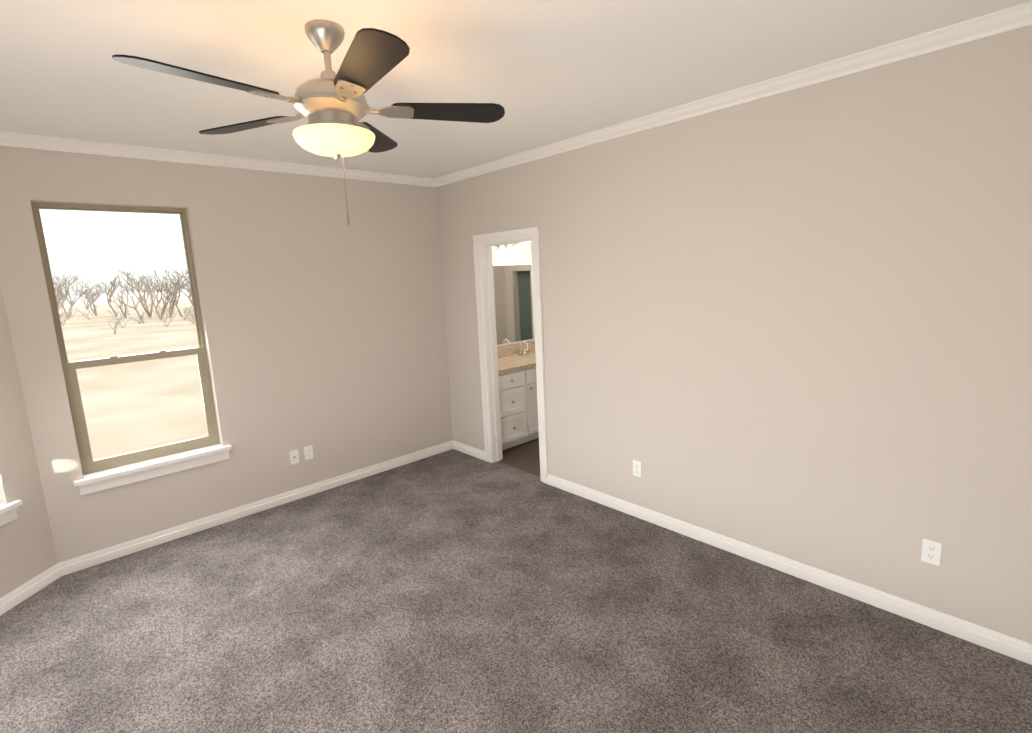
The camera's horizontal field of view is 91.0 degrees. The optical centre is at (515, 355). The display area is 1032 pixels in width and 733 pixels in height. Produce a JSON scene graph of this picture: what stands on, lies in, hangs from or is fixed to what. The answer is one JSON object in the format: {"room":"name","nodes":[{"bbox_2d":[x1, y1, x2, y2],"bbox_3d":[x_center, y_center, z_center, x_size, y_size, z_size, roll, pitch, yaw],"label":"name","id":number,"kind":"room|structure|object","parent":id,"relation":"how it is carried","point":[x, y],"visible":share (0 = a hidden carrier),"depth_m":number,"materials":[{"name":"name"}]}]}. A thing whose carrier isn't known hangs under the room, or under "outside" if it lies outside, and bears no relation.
{"room":"empty bedroom","nodes":[
{"label":"empty bedroom","id":0,"kind":"room"},
{"bbox_2d":[0,284,57,597],"bbox_3d":[-3.089,0.180,2.416,0.210,2.685,1.330,-2,9,2],"label":"wall","id":1,"kind":"structure","parent":0,"point":[27,550],"depth_m":2.99,"materials":[{"name":"beige paint"}]},
{"bbox_2d":[0,500,22,525],"bbox_3d":[-2.970,0.971,2.539,0.127,0.105,0.905,-2,9,2],"label":"window sill","id":2,"kind":"structure","parent":1,"relation":"attached to","point":[8,512],"depth_m":2.92,"materials":[{"name":"white wood"}]},
{"bbox_2d":[0,440,1031,664],"bbox_3d":[-0.564,1.397,2.328,3.950,0.087,4.500,-11,12,-42],"label":"baseboard","id":3,"kind":"structure","parent":1,"relation":"attached to","point":[1012,647],"depth_m":3.25,"materials":[{"name":"white wood"}]},
{"bbox_2d":[0,1,1031,186],"bbox_3d":[-0.681,-1.175,1.910,3.950,0.067,4.500,-11,12,-42],"label":"crown molding","id":4,"kind":"structure","parent":1,"relation":"attached to","point":[1000,21],"depth_m":2.98,"materials":[{"name":"white wood"}]},
{"bbox_2d":[0,146,534,562],"bbox_3d":[-0.922,-0.343,5.024,5.880,2.685,0.210,-11,12,-42],"label":"wall","id":5,"kind":"structure","parent":0,"point":[323,321],"depth_m":3.95,"materials":[{"name":"beige paint"}]},
{"bbox_2d":[31,202,219,474],"bbox_3d":[-2.615,-0.132,3.487,0.805,1.735,0.075,-11,12,-42],"label":"window","id":6,"kind":"structure","parent":5,"relation":"in","point":[89,464],"depth_m":3.45,"materials":[{"name":"clear glass"}]},
{"bbox_2d":[73,444,231,495],"bbox_3d":[-2.504,0.784,3.561,0.905,0.105,0.127,-11,12,-42],"label":"window sill","id":7,"kind":"structure","parent":5,"relation":"attached to","point":[119,476],"depth_m":3.50,"materials":[{"name":"white wood"}]},
{"bbox_2d":[289,449,298,464],"bbox_3d":[-1.819,0.834,4.169,0.070,0.115,0.014,-11,12,-42],"label":"wall jack","id":8,"kind":"object","parent":5,"relation":"attached to","point":[294,456],"visible":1,"depth_m":4.17,"materials":[{"name":"white plastic"}]},
{"bbox_2d":[304,445,313,459],"bbox_3d":[-1.737,0.812,4.249,0.070,0.115,0.007,-11,12,-42],"label":"outlet","id":9,"kind":"object","parent":5,"relation":"attached to","point":[308,452],"visible":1,"depth_m":4.25,"materials":[{"name":"white plastic"}]},
{"bbox_2d":[492,243,519,254],"bbox_3d":[-0.159,-1.164,5.407,0.502,0.177,0.124,-11,12,-42],"label":"sconce","id":10,"kind":"object","parent":5,"relation":"attached to","point":[502,248],"visible":0.52,"depth_m":5.50,"materials":[{"name":"white glass"}]},
{"bbox_2d":[493,263,534,345],"bbox_3d":[-0.038,-0.576,5.669,0.664,0.884,0.012,-11,12,-42],"label":"bathroom mirror","id":11,"kind":"object","parent":5,"relation":"attached to","point":[514,301],"visible":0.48,"depth_m":5.68,"materials":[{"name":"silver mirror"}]},
{"bbox_2d":[497,343,535,356],"bbox_3d":[-0.024,-0.056,5.736,1.558,0.100,0.020,-11,12,-42],"label":"backsplash","id":12,"kind":"structure","parent":5,"relation":"attached to","point":[501,352],"depth_m":5.69,"materials":[{"name":"beige stone"}]},
{"bbox_2d":[0,449,1031,732],"bbox_3d":[-0.614,1.480,2.292,4.205,0.060,4.900,-11,12,-42],"label":"floor carpet","id":13,"kind":"object","parent":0,"point":[452,591],"visible":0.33,"depth_m":2.52,"materials":[{"name":"grey carpet"}]},
{"bbox_2d":[0,0,1031,177],"bbox_3d":[0.265,-1.451,2.763,7.150,0.120,5.100,-11,12,-42],"label":"ceiling","id":14,"kind":"structure","parent":0,"point":[544,72],"depth_m":2.18,"materials":[{"name":"white paint"}]},
{"bbox_2d":[112,19,504,224],"bbox_3d":[-0.694,-0.850,1.877,1.255,0.695,1.263,-11,12,-42],"label":"ceiling fan","id":15,"kind":"object","parent":14,"relation":"hanging from","point":[332,107],"visible":1,"depth_m":1.81,"materials":[{"name":"black wood"}]},
{"bbox_2d":[498,438,539,476],"bbox_3d":[1.440,0.811,5.855,3.745,0.052,2.400,-11,12,-42],"label":"floor","id":16,"kind":"structure","parent":0,"point":[525,456],"depth_m":4.96,"materials":[{"name":"brown tile"}]},
{"bbox_2d":[498,365,538,450],"bbox_3d":[0.178,0.460,5.611,1.536,0.814,0.568,-11,12,-42],"label":"bathroom vanity","id":17,"kind":"object","parent":16,"relation":"on","point":[518,392],"depth_m":5.13,"materials":[{"name":"white painted wood"},{"name":"beige granite"},{"name":"nickel"}]},
{"bbox_2d":[498,353,535,372],"bbox_3d":[0.162,0.037,5.552,1.558,0.040,0.557,-11,12,-42],"label":"countertop","id":18,"kind":"structure","parent":17,"relation":"on","point":[504,363],"depth_m":5.27,"materials":[{"name":"beige stone"}]},
{"bbox_2d":[513,341,528,356],"bbox_3d":[0.086,-0.081,5.653,0.213,0.167,0.144,-11,12,-42],"label":"faucet","id":19,"kind":"object","parent":18,"relation":"on","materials":[{"name":"silver metal"}]},
{"bbox_2d":[436,25,1031,643],"bbox_3d":[0.844,-0.175,3.501,0.120,2.685,4.860,-11,12,-42],"label":"wall","id":20,"kind":"structure","parent":0,"point":[794,325],"depth_m":2.65,"materials":[{"name":"beige paint"}]},
{"bbox_2d":[473,227,547,483],"bbox_3d":[-0.006,-0.007,4.467,0.158,2.120,0.817,-11,12,-42],"label":"door frame","id":21,"kind":"structure","parent":20,"relation":"attached to","point":[532,233],"depth_m":4.57,"materials":[{"name":"white wood"}]},
{"bbox_2d":[633,460,641,476],"bbox_3d":[0.859,0.800,3.597,0.007,0.115,0.070,-11,12,-42],"label":"outlet","id":22,"kind":"object","parent":20,"relation":"attached to","point":[637,468],"visible":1,"depth_m":3.59,"materials":[{"name":"white plastic"}]},
{"bbox_2d":[921,539,941,565],"bbox_3d":[1.970,0.932,2.408,0.007,0.115,0.070,-11,12,-42],"label":"outlet","id":23,"kind":"object","parent":20,"relation":"attached to","point":[931,552],"visible":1,"depth_m":2.41,"materials":[{"name":"white plastic"}]},
{"label":"outside","id":24,"kind":"structure","parent":0,"visible":0},
{"bbox_2d":[59,291,207,459],"bbox_3d":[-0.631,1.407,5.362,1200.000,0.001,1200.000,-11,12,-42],"label":"ground","id":25,"kind":"structure","parent":24,"point":[183,425],"depth_m":13.07,"materials":[{"name":"beige sand"}]},
{"bbox_2d":[53,267,195,333],"bbox_3d":[-41.221,-9.006,66.744,65.782,4.540,95.464,-11,12,-42],"label":"trees","id":26,"kind":"object","parent":25,"relation":"on","point":[143,298],"depth_m":40.51,"materials":[{"name":"brown plant"}]}
]}

